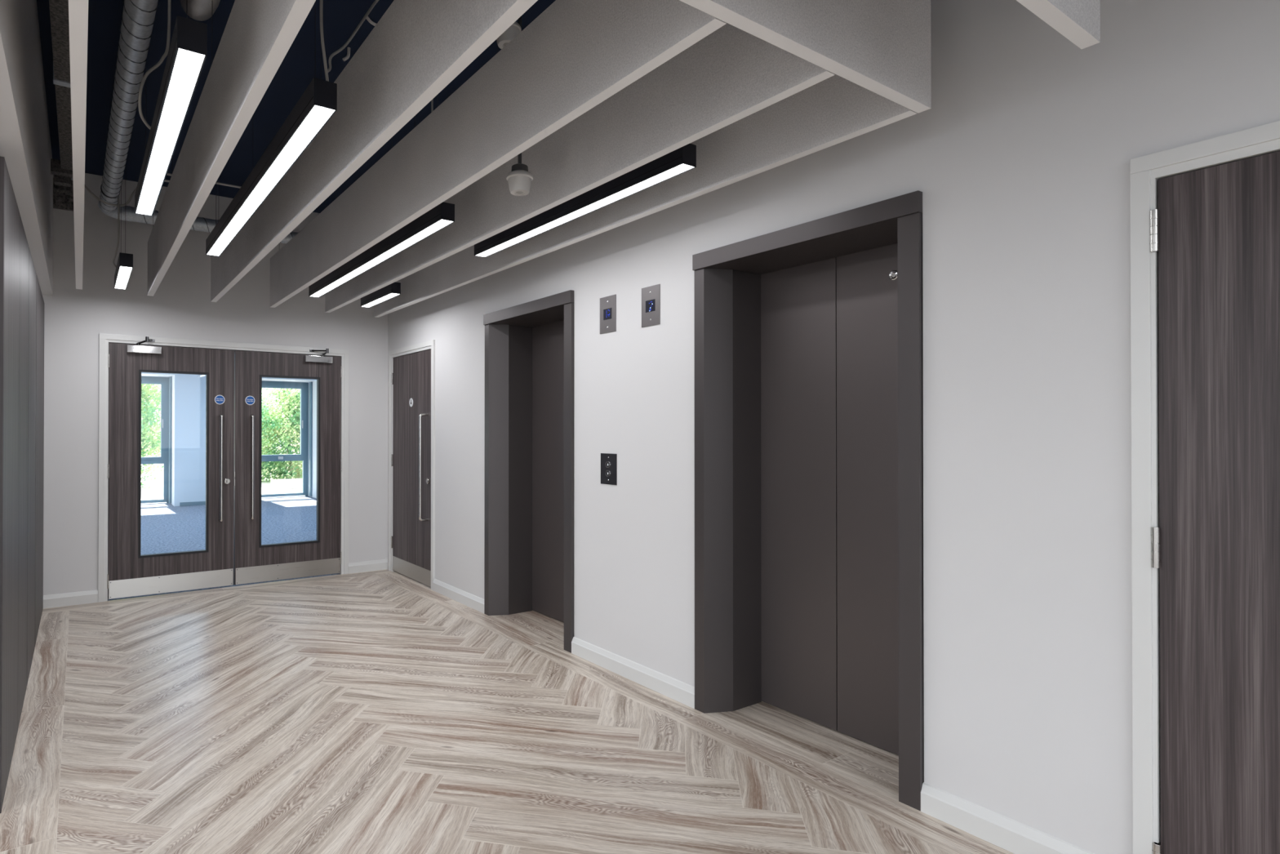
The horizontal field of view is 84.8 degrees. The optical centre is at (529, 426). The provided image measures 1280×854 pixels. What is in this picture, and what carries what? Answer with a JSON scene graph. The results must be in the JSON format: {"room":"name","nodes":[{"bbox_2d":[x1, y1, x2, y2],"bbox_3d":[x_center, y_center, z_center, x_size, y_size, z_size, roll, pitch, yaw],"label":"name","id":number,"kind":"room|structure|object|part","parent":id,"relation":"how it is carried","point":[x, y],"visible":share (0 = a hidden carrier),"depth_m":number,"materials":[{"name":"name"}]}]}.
{"room":"elevator lobby","nodes":[
{"label":"elevator lobby","id":0,"kind":"room"},
{"bbox_2d":[42,173,387,595],"bbox_3d":[-2.828,-0.313,6.197,3.220,3.490,0.150,0,0,-33],"label":"wall","id":1,"kind":"structure","parent":0,"point":[181,307],"depth_m":5.82,"materials":[{"name":"paint"}]},
{"bbox_2d":[53,177,73,211],"bbox_3d":[-3.715,-1.855,5.510,0.135,0.235,0.046,0,0,-33],"label":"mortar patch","id":2,"kind":"object","parent":1,"relation":"attached to","point":[63,196],"visible":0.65,"depth_m":5.50,"materials":[{"name":"concrete"}]},
{"bbox_2d":[43,589,97,608],"bbox_3d":[-3.684,1.377,5.530,0.393,0.101,0.020,0,0,-33],"label":"baseboard","id":3,"kind":"structure","parent":1,"relation":"attached to","point":[50,601],"depth_m":5.53,"materials":[{"name":"white wood"}]},
{"bbox_2d":[97,333,349,602],"bbox_3d":[-2.663,0.336,6.236,2.080,2.193,0.260,0,0,-33],"label":"door","id":4,"kind":"structure","parent":1,"relation":"in","point":[234,371],"depth_m":6.16,"materials":[{"name":"brown wood"}]},
{"bbox_3d":[-3.211,-0.715,5.786,0.133,0.074,0.096,0,0,-33],"label":"closer arm","id":5,"kind":"part","parent":4,"relation":"part of","materials":[{"name":"grey metal"}]},
{"bbox_3d":[-3.060,1.343,5.944,0.953,0.148,0.002,0,0,-33],"label":"kick plate","id":6,"kind":"part","parent":4,"relation":"part of","materials":[{"name":"silver metal"}]},
{"bbox_3d":[-2.730,0.363,6.116,0.026,0.960,0.084,0,0,-33],"label":"pull handle","id":7,"kind":"part","parent":4,"relation":"part of","materials":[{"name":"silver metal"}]},
{"bbox_3d":[-2.512,0.364,6.258,0.026,0.960,0.084,0,0,-33],"label":"pull handle","id":8,"kind":"part","parent":4,"relation":"part of","materials":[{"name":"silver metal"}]},
{"bbox_3d":[-2.244,1.346,6.476,0.952,0.148,0.002,0,0,-33],"label":"kick plate","id":9,"kind":"part","parent":4,"relation":"part of","materials":[{"name":"silver metal"}]},
{"bbox_3d":[-2.003,-0.710,6.601,0.179,0.074,0.069,0,0,-2],"label":"closer arm","id":10,"kind":"part","parent":4,"relation":"part of","materials":[{"name":"grey metal"}]},
{"bbox_2d":[348,559,387,573],"bbox_3d":[-1.604,1.386,6.884,0.407,0.101,0.020,0,0,-33],"label":"baseboard","id":11,"kind":"structure","parent":1,"relation":"attached to","point":[382,564],"depth_m":6.87,"materials":[{"name":"white wood"}]},
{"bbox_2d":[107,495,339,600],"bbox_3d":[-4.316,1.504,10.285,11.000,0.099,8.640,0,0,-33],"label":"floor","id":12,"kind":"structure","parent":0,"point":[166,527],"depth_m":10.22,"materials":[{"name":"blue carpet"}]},
{"bbox_2d":[141,372,316,506],"bbox_3d":[-6.372,0.095,13.452,11.000,2.750,1.000,0,0,-33],"label":"wall","id":13,"kind":"structure","parent":0,"point":[188,390],"depth_m":12.92,"materials":[{"name":"paint"}]},
{"bbox_2d":[141,376,171,503],"bbox_3d":[-7.673,0.250,12.765,1.870,2.430,0.370,0,0,-33],"label":"window","id":14,"kind":"structure","parent":13,"relation":"in","point":[165,458],"depth_m":13.29,"materials":[{"name":"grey metal"}]},
{"bbox_3d":[-7.749,-0.127,12.884,1.660,1.495,0.090,0,0,-33],"label":"sash","id":15,"kind":"part","parent":14,"relation":"part of","materials":[{"name":"clear glass"}]},
{"bbox_2d":[179,501,205,506],"bbox_3d":[-5.878,1.433,13.161,1.400,0.070,0.015,0,0,-33],"label":"baseboard","id":16,"kind":"structure","parent":13,"relation":"attached to","point":[196,503],"depth_m":12.89,"materials":[{"name":"blue wood"}]},
{"bbox_2d":[261,381,311,497],"bbox_3d":[-5.155,0.261,14.404,1.140,2.430,0.370,0,0,-33],"label":"window","id":17,"kind":"structure","parent":13,"relation":"in","point":[303,386],"depth_m":14.69,"materials":[{"name":"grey metal"}]},
{"bbox_3d":[-5.231,-0.116,14.524,0.930,1.495,0.090,0,0,-33],"label":"sash","id":18,"kind":"part","parent":17,"relation":"part of","materials":[{"name":"clear glass"}]},
{"bbox_3d":[-5.035,0.267,14.578,0.510,0.820,0.030,0,0,-33],"label":"handle","id":19,"kind":"part","parent":17,"relation":"part of","materials":[{"name":"plastic"}]},
{"bbox_2d":[36,0,555,213],"bbox_3d":[-1.035,-2.159,1.282,6.750,0.150,10.360,0,0,-33],"label":"ceiling","id":20,"kind":"structure","parent":0,"point":[341,18],"depth_m":4.05,"materials":[{"name":"paint"}]},
{"bbox_2d":[0,0,53,295],"bbox_3d":[-1.216,-1.574,1.161,0.418,1.019,10.059,0,0,-33],"label":"bulkhead","id":21,"kind":"object","parent":20,"relation":"attached to","point":[25,146],"visible":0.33,"depth_m":2.97,"materials":[{"name":"paint"}]},
{"bbox_2d":[48,0,72,186],"bbox_3d":[-1.860,-1.912,2.677,0.150,0.210,5.900,0,0,-33],"label":"cable tray","id":22,"kind":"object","parent":21,"relation":"attached to","point":[62,169],"depth_m":3.82,"materials":[{"name":"metal"}]},
{"bbox_2d":[68,0,88,289],"bbox_3d":[-2.045,-1.564,3.140,0.042,1.020,5.009,0,0,-33],"label":"ceiling baffle","id":23,"kind":"object","parent":20,"relation":"hanging from","point":[77,9],"depth_m":2.31,"materials":[{"name":"paint"}]},
{"bbox_2d":[84,184,136,206],"bbox_3d":[-2.882,-1.796,4.815,0.443,0.520,0.014,0,0,-33],"label":"cable","id":24,"kind":"object","parent":20,"relation":"hanging from","point":[86,187],"visible":0.56,"depth_m":4.80,"materials":[{"name":"grey plastic"}]},
{"bbox_2d":[112,186,133,288],"bbox_3d":[-2.933,-1.565,4.963,0.105,0.999,0.853,0,0,-33],"label":"pendant lamp","id":25,"kind":"object","parent":20,"relation":"hanging from","point":[124,266],"visible":0.98,"depth_m":4.71,"materials":[{"name":"black metal"}]},
{"bbox_2d":[115,266,132,288],"bbox_3d":[-2.922,-1.070,4.968,0.068,0.004,0.845,0,0,-33],"label":"diffuser","id":26,"kind":"object","parent":25,"relation":"attached to","point":[123,273],"depth_m":4.93,"materials":[{"name":"white plastic"}]},
{"bbox_2d":[134,0,207,216],"bbox_3d":[-1.480,-1.577,2.732,0.124,0.999,1.798,0,0,-33],"label":"pendant lamp","id":27,"kind":"object","parent":20,"relation":"hanging from","point":[188,50],"visible":0.99,"depth_m":2.39,"materials":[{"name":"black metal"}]},
{"bbox_2d":[97,0,297,243],"bbox_3d":[-0.709,-1.853,3.586,2.488,0.436,5.969,0,0,-33],"label":"ventilation duct","id":28,"kind":"object","parent":20,"relation":"attached to","point":[138,16],"visible":0.7,"depth_m":3.55,"materials":[{"name":"metal"}]},
{"bbox_2d":[180,0,220,21],"bbox_3d":[-0.708,-1.947,1.907,0.144,0.256,3.152,0,0,-33],"label":"duct","id":29,"kind":"object","parent":20,"relation":"hanging from","point":[197,10],"visible":0.97,"depth_m":3.02,"materials":[{"name":"white metal"}]},
{"bbox_2d":[166,173,241,188],"bbox_3d":[-2.518,-1.954,5.530,0.800,0.016,0.016,0,0,-33],"label":"conduit","id":30,"kind":"object","parent":20,"relation":"attached to","point":[167,174],"visible":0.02,"depth_m":5.57,"materials":[{"name":"grey plastic"}]},
{"bbox_2d":[146,0,315,296],"bbox_3d":[-1.648,-1.562,3.399,0.042,1.020,5.009,0,0,-33],"label":"ceiling baffle","id":31,"kind":"object","parent":20,"relation":"hanging from","point":[257,36],"depth_m":2.59,"materials":[{"name":"paint"}]},
{"bbox_2d":[205,0,337,256],"bbox_3d":[-1.332,-1.573,3.323,0.079,0.999,2.358,0,0,-33],"label":"pendant lamp","id":32,"kind":"object","parent":20,"relation":"hanging from","point":[317,104],"visible":0.98,"depth_m":2.76,"materials":[{"name":"black metal"}]},
{"bbox_2d":[207,105,334,255],"bbox_3d":[-1.332,-1.078,3.321,0.068,0.004,2.350,0,0,-33],"label":"diffuser","id":33,"kind":"object","parent":32,"relation":"attached to","point":[314,117],"depth_m":2.90,"materials":[{"name":"white plastic"}]},
{"bbox_2d":[327,0,378,72],"bbox_3d":[-0.748,-1.808,3.102,0.332,0.528,0.014,0,0,-33],"label":"conduit","id":34,"kind":"object","parent":20,"relation":"attached to","point":[375,2],"visible":0.93,"depth_m":3.07,"materials":[{"name":"grey"}]},
{"bbox_2d":[210,0,537,302],"bbox_3d":[-1.260,-1.561,3.651,0.042,1.020,5.009,0,0,-33],"label":"ceiling baffle","id":35,"kind":"object","parent":20,"relation":"hanging from","point":[416,48],"depth_m":2.55,"materials":[{"name":"paint"}]},
{"bbox_2d":[360,282,400,307],"bbox_3d":[-1.258,-1.560,5.806,0.079,0.999,0.718,0,0,-33],"label":"pendant lamp","id":36,"kind":"object","parent":20,"relation":"hanging from","point":[393,290],"visible":0.52,"depth_m":5.70,"materials":[{"name":"black metal"}]},
{"bbox_2d":[362,293,399,306],"bbox_3d":[-1.258,-1.064,5.803,0.068,0.004,0.710,0,0,-33],"label":"diffuser","id":37,"kind":"object","parent":36,"relation":"attached to","point":[380,298],"depth_m":5.78,"materials":[{"name":"white plastic"}]},
{"bbox_2d":[308,93,454,297],"bbox_3d":[-1.094,-1.566,4.615,0.084,0.999,2.453,0,0,-33],"label":"pendant lamp","id":38,"kind":"object","parent":20,"relation":"hanging from","point":[442,215],"visible":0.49,"depth_m":4.17,"materials":[{"name":"black metal"}]},
{"bbox_2d":[310,219,453,297],"bbox_3d":[-1.092,-1.070,4.613,0.068,0.004,2.445,0,0,-33],"label":"diffuser","id":39,"kind":"object","parent":38,"relation":"attached to","point":[432,226],"depth_m":4.30,"materials":[{"name":"white plastic"}]},
{"bbox_2d":[270,0,726,307],"bbox_3d":[-0.867,-1.559,3.907,0.042,1.020,5.009,0,0,-33],"label":"ceiling baffle","id":40,"kind":"object","parent":20,"relation":"hanging from","point":[575,55],"depth_m":2.70,"materials":[{"name":"paint"}]},
{"bbox_2d":[496,21,521,48],"bbox_3d":[-0.095,-1.860,2.990,0.120,0.428,0.120,0,0,-33],"label":"ceiling sensor","id":41,"kind":"object","parent":20,"relation":"attached to","point":[514,29],"visible":0.29,"depth_m":2.95,"materials":[{"name":"grey plastic"}]},
{"bbox_2d":[506,15,533,195],"bbox_3d":[-0.043,-1.556,3.082,0.120,1.035,0.120,0,0,-33],"label":"ceiling sensor","id":42,"kind":"object","parent":20,"relation":"hanging from","point":[519,179],"visible":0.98,"depth_m":3.04,"materials":[{"name":"grey plastic"}]},
{"bbox_3d":[-0.043,-1.615,3.083,0.017,0.917,0.017,0,0,-33],"label":"stem","id":43,"kind":"part","parent":42,"relation":"part of","materials":[{"name":"grey plastic"}]},
{"bbox_2d":[324,22,835,312],"bbox_3d":[-0.466,-1.558,4.168,0.042,1.020,5.009,0,0,-33],"label":"ceiling baffle","id":44,"kind":"object","parent":20,"relation":"hanging from","point":[731,73],"depth_m":2.81,"materials":[{"name":"paint"}]},
{"bbox_2d":[474,143,696,257],"bbox_3d":[0.172,-1.571,3.587,0.079,0.999,1.778,0,0,-33],"label":"pendant lamp","id":45,"kind":"object","parent":20,"relation":"hanging from","point":[683,159],"visible":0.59,"depth_m":3.31,"materials":[{"name":"black metal"}]},
{"bbox_2d":[373,74,916,317],"bbox_3d":[-0.077,-1.556,4.421,0.042,1.020,5.009,0,0,-33],"label":"ceiling baffle","id":46,"kind":"object","parent":20,"relation":"hanging from","point":[836,109],"depth_m":2.97,"materials":[{"name":"paint"}]},
{"bbox_2d":[680,0,931,113],"bbox_3d":[0.257,-1.571,1.620,2.538,1.020,0.042,0,0,-33],"label":"ceiling baffle","id":47,"kind":"object","parent":20,"relation":"hanging from","point":[882,47],"visible":1,"depth_m":2.07,"materials":[{"name":"fabric"}]},
{"bbox_2d":[1016,0,1100,48],"bbox_3d":[0.501,-1.573,1.234,2.525,1.020,0.042,0,0,-33],"label":"ceiling baffle","id":48,"kind":"object","parent":20,"relation":"hanging from","point":[1078,21],"visible":1,"depth_m":1.83,"materials":[{"name":"fabric"}]},
{"bbox_2d":[0,568,1013,853],"bbox_3d":[-1.035,1.406,1.266,6.283,0.001,10.063,0,0,-33],"label":"floor","id":49,"kind":"structure","parent":0,"point":[326,714],"depth_m":3.07,"materials":[{"name":"brown wood"}]},
{"bbox_2d":[387,0,1279,853],"bbox_3d":[1.400,-0.328,2.947,0.320,3.490,10.210,0,0,-33],"label":"wall","id":50,"kind":"structure","parent":0,"point":[1019,160],"depth_m":2.38,"materials":[{"name":"paint"}]},
{"bbox_2d":[387,339,435,590],"bbox_3d":[-1.109,0.335,6.530,0.211,2.200,1.062,0,0,-33],"label":"door","id":51,"kind":"structure","parent":50,"relation":"in","point":[411,368],"depth_m":6.48,"materials":[{"name":"brown wood"}]},
{"bbox_3d":[-1.116,1.351,6.502,0.002,0.141,0.895,0,0,-33],"label":"kick plate","id":52,"kind":"part","parent":51,"relation":"part of","materials":[{"name":"silver metal"}]},
{"bbox_3d":[-0.948,0.358,6.171,0.089,0.967,0.026,0,0,-33],"label":"pull handle","id":53,"kind":"part","parent":51,"relation":"part of","materials":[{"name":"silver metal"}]},
{"bbox_2d":[432,578,484,613],"bbox_3d":[-0.588,1.380,5.678,0.020,0.101,0.919,0,0,-33],"label":"baseboard","id":54,"kind":"structure","parent":50,"relation":"attached to","point":[466,598],"depth_m":5.64,"materials":[{"name":"white wood"}]},
{"bbox_2d":[483,289,573,653],"bbox_3d":[0.125,0.283,4.934,0.415,2.288,1.121,0,0,-33],"label":"elevator","id":55,"kind":"object","parent":50,"relation":"attached to","point":[529,489],"visible":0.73,"depth_m":5.25,"materials":[{"name":"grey metal"}]},
{"bbox_3d":[0.144,0.311,5.222,0.029,2.223,0.442,0,0,-33],"label":"door panel","id":56,"kind":"part","parent":55,"relation":"part of","materials":[{"name":"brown metal"}]},
{"bbox_2d":[600,293,616,333],"bbox_3d":[0.463,-0.666,4.090,0.006,0.215,0.147,0,0,-33],"label":"indicator","id":57,"kind":"object","parent":50,"relation":"attached to","point":[607,304],"visible":1,"depth_m":4.08,"materials":[{"name":"grey metal"}]},
{"bbox_2d":[600,453,617,484],"bbox_3d":[0.464,0.248,4.078,0.010,0.182,0.145,0,0,-33],"label":"panel","id":58,"kind":"object","parent":50,"relation":"attached to","point":[608,461],"visible":1,"depth_m":4.07,"materials":[{"name":"grey metal"}]},
{"bbox_2d":[571,636,694,708],"bbox_3d":[0.555,1.371,3.922,0.020,0.101,1.039,0,0,-33],"label":"baseboard","id":59,"kind":"structure","parent":50,"relation":"attached to","point":[678,691],"depth_m":3.85,"materials":[{"name":"white wood"}]},
{"bbox_2d":[641,284,660,327],"bbox_3d":[0.662,-0.662,3.784,0.006,0.217,0.144,0,0,-33],"label":"indicator","id":60,"kind":"object","parent":50,"relation":"attached to","point":[651,295],"visible":1,"depth_m":3.78,"materials":[{"name":"grey metal"}]},
{"bbox_2d":[692,190,924,811],"bbox_3d":[1.301,0.274,3.127,0.415,2.288,1.121,0,0,-33],"label":"elevator","id":61,"kind":"object","parent":50,"relation":"attached to","point":[809,335],"visible":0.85,"depth_m":3.27,"materials":[{"name":"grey metal"}]},
{"bbox_3d":[1.320,0.302,3.415,0.029,2.223,0.442,0,0,-33],"label":"door panel","id":62,"kind":"part","parent":61,"relation":"part of","materials":[{"name":"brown metal"}]},
{"bbox_3d":[1.563,0.300,3.041,0.029,2.223,0.442,0,0,-33],"label":"door panel","id":63,"kind":"part","parent":61,"relation":"part of","materials":[{"name":"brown metal"}]},
{"bbox_2d":[888,270,897,279],"bbox_3d":[1.577,-0.657,2.994,0.006,0.043,0.043,0,0,-33],"label":"lock","id":64,"kind":"object","parent":61,"relation":"attached to","point":[893,274],"depth_m":2.99,"materials":[{"name":"silver metal"}]},
{"bbox_2d":[920,782,1093,853],"bbox_3d":[1.613,1.363,2.297,0.020,0.101,0.605,0,0,-33],"label":"baseboard","id":65,"kind":"structure","parent":50,"relation":"attached to","point":[1009,834],"depth_m":2.36,"materials":[{"name":"white wood"}]},
{"bbox_2d":[1129,120,1279,853],"bbox_3d":[2.120,0.308,1.631,0.145,2.205,1.062,0,0,-33],"label":"door","id":66,"kind":"structure","parent":50,"relation":"in","point":[1205,215],"depth_m":1.91,"materials":[{"name":"brown wood"}]},
{"label":"outside","id":67,"kind":"structure","parent":0,"visible":0},
{"bbox_2d":[141,445,302,500],"bbox_3d":[-23.271,1.756,35.733,80.000,0.250,54.700,0,0,-33],"label":"ground","id":68,"kind":"structure","parent":67,"point":[155,491],"depth_m":17.50,"materials":[{"name":"grey"}]},
{"bbox_2d":[141,383,163,488],"bbox_3d":[-10.355,-0.042,17.457,3.891,4.374,3.407,0,0,-2],"label":"tree","id":69,"kind":"object","parent":68,"relation":"on","point":[150,436],"visible":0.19,"depth_m":17.44,"materials":[{"name":"green plant"}]},
{"bbox_2d":[261,387,302,482],"bbox_3d":[-6.852,0.466,20.072,3.696,5.138,3.359,0,0,5],"label":"tree","id":70,"kind":"object","parent":68,"relation":"on","point":[281,420],"visible":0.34,"depth_m":19.47,"materials":[{"name":"green plant"}]},
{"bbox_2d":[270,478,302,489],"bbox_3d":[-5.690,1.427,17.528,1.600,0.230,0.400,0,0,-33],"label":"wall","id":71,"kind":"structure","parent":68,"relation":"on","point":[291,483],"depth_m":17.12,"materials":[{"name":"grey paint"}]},
{"bbox_3d":[-3.030,-0.326,3.912,0.288,3.490,3.460,0,0,-33],"label":"wall","id":72,"kind":"structure","parent":0,"visible":0},
{"bbox_2d":[0,155,4,813],"bbox_3d":[-2.073,0.210,2.454,0.325,2.405,0.021,0,0,-33],"label":"end panel","id":73,"kind":"object","parent":72,"relation":"attached to","point":[2,158],"visible":1,"depth_m":2.53,"materials":[{"name":"laminate"}]},
{"bbox_2d":[1,160,20,807],"bbox_3d":[-2.169,0.210,2.877,0.024,2.401,0.781,0,0,-33],"label":"wall panel","id":74,"kind":"object","parent":72,"relation":"attached to","point":[12,215],"visible":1,"depth_m":2.83,"materials":[{"name":"laminate"}]},
{"bbox_2d":[17,217,28,728],"bbox_3d":[-2.563,0.213,3.482,0.024,2.401,0.655,0,0,-33],"label":"wall panel","id":75,"kind":"object","parent":72,"relation":"attached to","point":[24,246],"visible":0.71,"depth_m":3.45,"materials":[{"name":"laminate"}]},
{"bbox_2d":[26,247,36,684],"bbox_3d":[-2.965,0.216,4.100,0.024,2.401,0.780,0,0,-33],"label":"wall panel","id":76,"kind":"object","parent":72,"relation":"attached to","point":[32,273],"visible":0.71,"depth_m":4.05,"materials":[{"name":"laminate"}]},
{"bbox_2d":[35,276,44,644],"bbox_3d":[-3.517,0.220,4.949,0.024,2.401,1.184,0,0,-33],"label":"wall panel","id":77,"kind":"object","parent":72,"relation":"attached to","point":[40,302],"visible":0.76,"depth_m":4.85,"materials":[{"name":"laminate"}]}
]}

